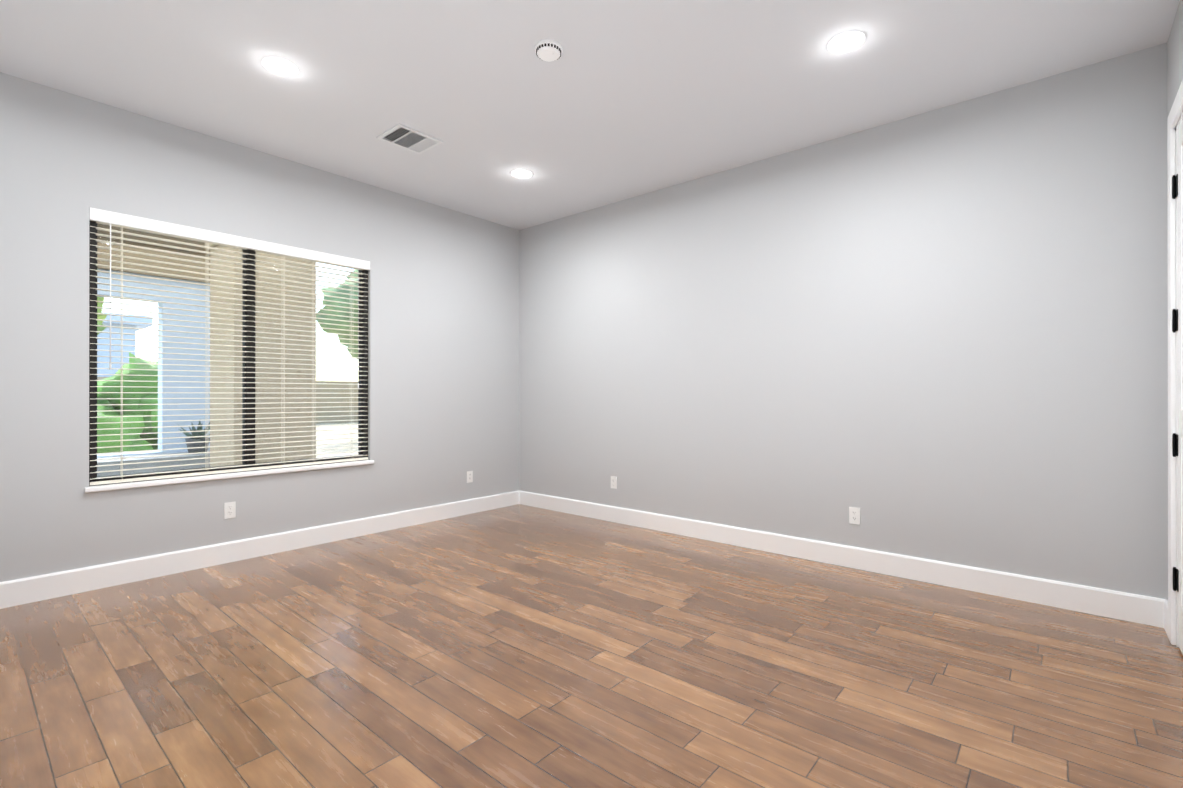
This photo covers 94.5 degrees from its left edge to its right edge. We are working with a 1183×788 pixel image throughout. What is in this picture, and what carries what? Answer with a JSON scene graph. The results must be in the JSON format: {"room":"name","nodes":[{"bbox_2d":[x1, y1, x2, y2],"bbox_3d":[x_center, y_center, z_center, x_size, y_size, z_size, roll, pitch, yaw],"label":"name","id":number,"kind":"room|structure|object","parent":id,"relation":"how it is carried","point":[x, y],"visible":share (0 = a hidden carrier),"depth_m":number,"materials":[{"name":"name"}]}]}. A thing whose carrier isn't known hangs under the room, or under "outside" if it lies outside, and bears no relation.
{"room":"empty room","nodes":[
{"label":"empty room","id":0,"kind":"room"},
{"bbox_2d":[0,72,518,581],"bbox_3d":[-2.426,-0.300,4.207,0.150,3.000,5.156,0,0,41],"label":"wall","id":1,"kind":"structure","parent":0,"point":[442,352],"depth_m":3.86,"materials":[{"name":"grey paint"}]},
{"bbox_2d":[89,220,367,485],"bbox_3d":[-2.550,-0.286,4.079,0.119,1.710,1.794,0,0,41],"label":"window blinds","id":2,"kind":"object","parent":1,"relation":"in","point":[248,382],"depth_m":3.94,"materials":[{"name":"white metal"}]},
{"bbox_2d":[85,460,373,492],"bbox_3d":[-2.487,0.584,4.025,0.063,0.030,1.834,0,0,41],"label":"window sill","id":3,"kind":"structure","parent":1,"relation":"attached to","point":[98,488],"depth_m":3.83,"materials":[{"name":"white"}]},
{"bbox_2d":[224,501,235,518],"bbox_3d":[-2.580,0.829,3.905,0.007,0.114,0.070,0,0,41],"label":"electrical outlet","id":4,"kind":"object","parent":1,"relation":"attached to","point":[229,509],"visible":1,"depth_m":3.90,"materials":[{"name":"white plastic"}]},
{"bbox_2d":[0,490,519,608],"bbox_3d":[-2.372,1.127,4.141,0.016,0.145,4.830,0,0,41],"label":"baseboard","id":5,"kind":"structure","parent":1,"relation":"attached to","point":[16,592],"depth_m":3.84,"materials":[{"name":"white"}]},
{"bbox_2d":[467,471,472,482],"bbox_3d":[-1.222,0.831,5.494,0.007,0.114,0.070,0,0,41],"label":"electrical outlet","id":6,"kind":"object","parent":1,"relation":"attached to","point":[469,476],"visible":1,"depth_m":5.49,"materials":[{"name":"white plastic"}]},
{"bbox_2d":[0,0,1179,229],"bbox_3d":[-0.969,-1.879,2.009,5.225,0.150,6.606,0,0,41],"label":"ceiling","id":7,"kind":"structure","parent":0,"point":[618,100],"depth_m":3.07,"materials":[{"name":"white paint"}]},
{"bbox_2d":[262,57,297,76],"bbox_3d":[-1.711,-1.797,3.008,0.176,0.008,0.176,0,0,41],"label":"recessed light","id":8,"kind":"object","parent":7,"relation":"in","point":[279,66],"visible":1,"depth_m":3.00,"materials":[{"name":"white plastic"}]},
{"bbox_2d":[377,123,442,153],"bbox_3d":[-1.281,-1.795,3.864,0.300,0.012,0.340,0,0,41],"label":"ceiling vent","id":9,"kind":"object","parent":7,"relation":"in","point":[408,138],"visible":1,"depth_m":3.85,"materials":[{"name":"white metal"}]},
{"bbox_2d":[511,169,532,177],"bbox_3d":[-0.569,-1.795,4.466,0.176,0.008,0.176,0,0,41],"label":"recessed light","id":10,"kind":"object","parent":7,"relation":"in","point":[520,173],"visible":1,"depth_m":4.46,"materials":[{"name":"white"}]},
{"bbox_2d":[535,40,562,61],"bbox_3d":[-0.223,-1.781,2.854,0.144,0.043,0.144,0,0,41],"label":"smoke detector","id":11,"kind":"object","parent":7,"relation":"attached to","point":[549,50],"visible":1,"depth_m":2.82,"materials":[{"name":"white plastic"}]},
{"bbox_2d":[827,31,864,53],"bbox_3d":[1.302,-1.797,2.800,0.176,0.008,0.176,0,0,41],"label":"recessed light","id":12,"kind":"object","parent":7,"relation":"in","point":[846,42],"visible":1,"depth_m":2.80,"materials":[{"name":"white"}]},
{"bbox_2d":[0,504,1182,787],"bbox_3d":[-0.969,1.256,2.005,5.225,0.120,6.606,0,0,41],"label":"floor","id":13,"kind":"structure","parent":0,"point":[518,646],"depth_m":2.33,"materials":[{"name":"brown wood"}]},
{"bbox_2d":[519,43,1167,599],"bbox_3d":[1.129,-0.300,4.460,4.925,3.000,0.150,0,0,41],"label":"wall","id":14,"kind":"structure","parent":0,"point":[939,335],"depth_m":3.59,"materials":[{"name":"grey paint"}]},
{"bbox_2d":[611,476,616,488],"bbox_3d":[0.208,0.831,5.143,0.070,0.114,0.007,0,0,41],"label":"electrical outlet","id":15,"kind":"object","parent":14,"relation":"attached to","point":[614,482],"visible":1,"depth_m":5.13,"materials":[{"name":"white plastic"}]},
{"bbox_2d":[520,491,1167,633],"bbox_3d":[1.075,1.127,4.395,4.925,0.145,0.016,0,0,41],"label":"baseboard","id":16,"kind":"structure","parent":14,"relation":"attached to","point":[1141,609],"depth_m":3.57,"materials":[{"name":"white"}]},
{"bbox_2d":[849,507,859,524],"bbox_3d":[1.813,0.839,3.770,0.070,0.114,0.007,0,0,41],"label":"electrical outlet","id":17,"kind":"object","parent":14,"relation":"attached to","point":[854,515],"visible":1,"depth_m":3.77,"materials":[{"name":"white plastic"}]},
{"bbox_2d":[1167,0,1182,264],"bbox_3d":[1.431,-0.305,0.909,0.150,3.000,5.156,0,0,41],"label":"wall","id":18,"kind":"structure","parent":0,"point":[1174,59],"depth_m":2.63,"materials":[{"name":"grey paint"}]},
{"bbox_2d":[1167,79,1182,646],"bbox_3d":[2.510,-0.080,2.185,0.168,2.554,1.168,0,0,41],"label":"door frame","id":19,"kind":"structure","parent":18,"relation":"attached to","point":[1175,113],"depth_m":2.61,"materials":[{"name":"white wood"}]},
{"bbox_2d":[1172,117,1182,653],"bbox_3d":[2.454,-0.035,2.239,0.108,2.440,0.962,0,0,41],"label":"door leaf","id":20,"kind":"structure","parent":18,"relation":"in","point":[1177,314],"depth_m":2.54,"materials":[{"name":"white wood"}]},
{"label":"outside","id":21,"kind":"structure","parent":0,"visible":0},
{"bbox_2d":[316,422,357,457],"bbox_3d":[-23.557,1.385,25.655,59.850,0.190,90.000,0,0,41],"label":"ground","id":22,"kind":"structure","parent":21,"point":[334,441],"depth_m":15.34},
{"bbox_2d":[97,297,106,342],"bbox_3d":[-13.181,-1.460,11.638,4.942,5.461,4.263,0,0,41],"label":"tree","id":23,"kind":"object","parent":22,"relation":"on","point":[100,316],"depth_m":12.41,"materials":[{"name":"green plant"}]},
{"bbox_2d":[97,312,152,376],"bbox_3d":[-28.699,-1.049,19.529,9.000,4.660,19.000,0,0,41],"label":"wall","id":24,"kind":"structure","parent":22,"relation":"on","point":[125,348],"depth_m":23.24,"materials":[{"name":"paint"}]},
{"bbox_2d":[97,394,152,454],"bbox_3d":[-7.301,0.536,6.993,2.296,1.454,2.565,0,0,41],"label":"bush","id":25,"kind":"object","parent":22,"relation":"on","point":[113,437],"depth_m":7.14,"materials":[{"name":"green plant"}]},
{"bbox_2d":[97,352,157,449],"bbox_3d":[-6.505,0.284,8.874,2.772,1.963,2.397,0,0,41],"label":"bush","id":26,"kind":"object","parent":22,"relation":"on","point":[135,389],"depth_m":7.92,"materials":[{"name":"green plant"}]},
{"bbox_2d":[97,377,357,423],"bbox_3d":[-9.192,0.343,13.374,18.050,1.860,70.000,0,0,41],"label":"wall","id":27,"kind":"structure","parent":22,"relation":"on","point":[330,385],"depth_m":24.37,"materials":[{"name":"beige paint"}]},
{"bbox_2d":[316,269,357,358],"bbox_3d":[-5.898,-1.476,16.631,4.723,5.507,4.970,0,0,41],"label":"tree","id":28,"kind":"object","parent":22,"relation":"on","point":[339,317],"depth_m":14.83,"materials":[{"name":"green plant"}]},
{"bbox_3d":[-5.259,1.239,3.893,3.750,0.040,6.700,0,0,41],"label":"patio slab","id":29,"kind":"object","parent":22,"relation":"on","visible":0},
{"bbox_2d":[97,269,209,457],"bbox_3d":[-6.544,-0.080,4.862,0.220,2.600,6.500,0,0,41],"label":"wall","id":30,"kind":"structure","parent":29,"relation":"on","point":[178,373],"depth_m":6.55,"materials":[{"name":"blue paint"}]},
{"bbox_2d":[97,236,209,282],"bbox_3d":[-6.565,-1.564,4.947,0.500,0.370,6.600,0,0,41],"label":"header beam","id":31,"kind":"structure","parent":30,"relation":"on","point":[102,256],"depth_m":6.32,"materials":[{"name":"beige paint"}]},
{"bbox_2d":[97,223,209,251],"bbox_3d":[-5.335,-1.876,3.962,3.950,0.250,6.700,0,0,41],"label":"roof","id":32,"kind":"structure","parent":31,"relation":"on","point":[148,239],"depth_m":6.11,"materials":[{"name":"beige paint"}]},
{"bbox_2d":[97,451,209,476],"bbox_3d":[-6.251,0.960,4.610,0.550,0.520,6.500,0,0,41],"label":"wall","id":33,"kind":"structure","parent":29,"relation":"on","point":[131,466],"depth_m":5.97,"materials":[{"name":"concrete"}]},
{"bbox_2d":[179,421,209,453],"bbox_3d":[-4.655,0.491,6.464,0.499,0.424,0.383,0,0,41],"label":"potted plant","id":34,"kind":"object","parent":33,"relation":"on","point":[199,428],"depth_m":6.40,"materials":[{"name":"grey ceramic"}]},
{"bbox_2d":[205,243,315,466],"bbox_3d":[-3.646,-0.263,6.081,0.900,2.970,0.900,0,0,41],"label":"pillar","id":35,"kind":"structure","parent":29,"relation":"on","point":[264,393],"depth_m":5.82,"materials":[{"name":"beige paint"}]},
{"bbox_3d":[-2.521,-1.117,4.056,0.055,0.042,1.786,0,0,41],"label":"blind headrail","id":36,"kind":"object","parent":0,"visible":0},
{"bbox_2d":[120,226,122,479],"bbox_3d":[-2.982,-0.276,3.479,0.002,1.650,0.002,0,0,41],"label":"blind cord","id":37,"kind":"object","parent":36,"relation":"hanging from","point":[121,454],"depth_m":3.48,"materials":[{"name":"white fabric"}]},
{"bbox_2d":[205,396,205,467],"bbox_3d":[-2.703,-0.276,3.846,0.002,1.650,0.002,0,0,41],"label":"blind cord","id":38,"kind":"object","parent":36,"relation":"hanging from","point":[205,396],"depth_m":3.86,"materials":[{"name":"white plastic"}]},
{"bbox_2d":[89,207,369,269],"bbox_3d":[-2.493,-1.103,4.032,0.019,0.075,1.790,0,0,41],"label":"blind valance","id":39,"kind":"object","parent":36,"relation":"attached to","point":[116,218],"visible":0.96,"depth_m":3.85,"materials":[{"name":"white"}]},
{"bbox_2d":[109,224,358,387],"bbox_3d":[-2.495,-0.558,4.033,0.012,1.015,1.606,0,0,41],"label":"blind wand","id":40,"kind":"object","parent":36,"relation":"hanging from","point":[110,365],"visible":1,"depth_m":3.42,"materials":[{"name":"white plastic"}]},
{"bbox_2d":[284,255,284,465],"bbox_3d":[-2.360,-0.275,4.207,0.002,1.650,0.002,0,0,41],"label":"blind cord","id":41,"kind":"object","parent":36,"relation":"hanging from","point":[284,255],"depth_m":4.21,"materials":[{"name":"beige fabric"}]},
{"bbox_2d":[313,261,313,460],"bbox_3d":[-2.212,-0.275,4.379,0.002,1.650,0.002,0,0,41],"label":"blind cord","id":42,"kind":"object","parent":36,"relation":"hanging from","point":[313,261],"depth_m":4.40,"materials":[{"name":"beige fabric"}]},
{"bbox_2d":[351,268,351,455],"bbox_3d":[-2.011,-0.275,4.615,0.002,1.650,0.002,0,0,41],"label":"blind cord","id":43,"kind":"object","parent":36,"relation":"hanging from","point":[351,268],"depth_m":4.63,"materials":[{"name":"white fabric"}]}
]}

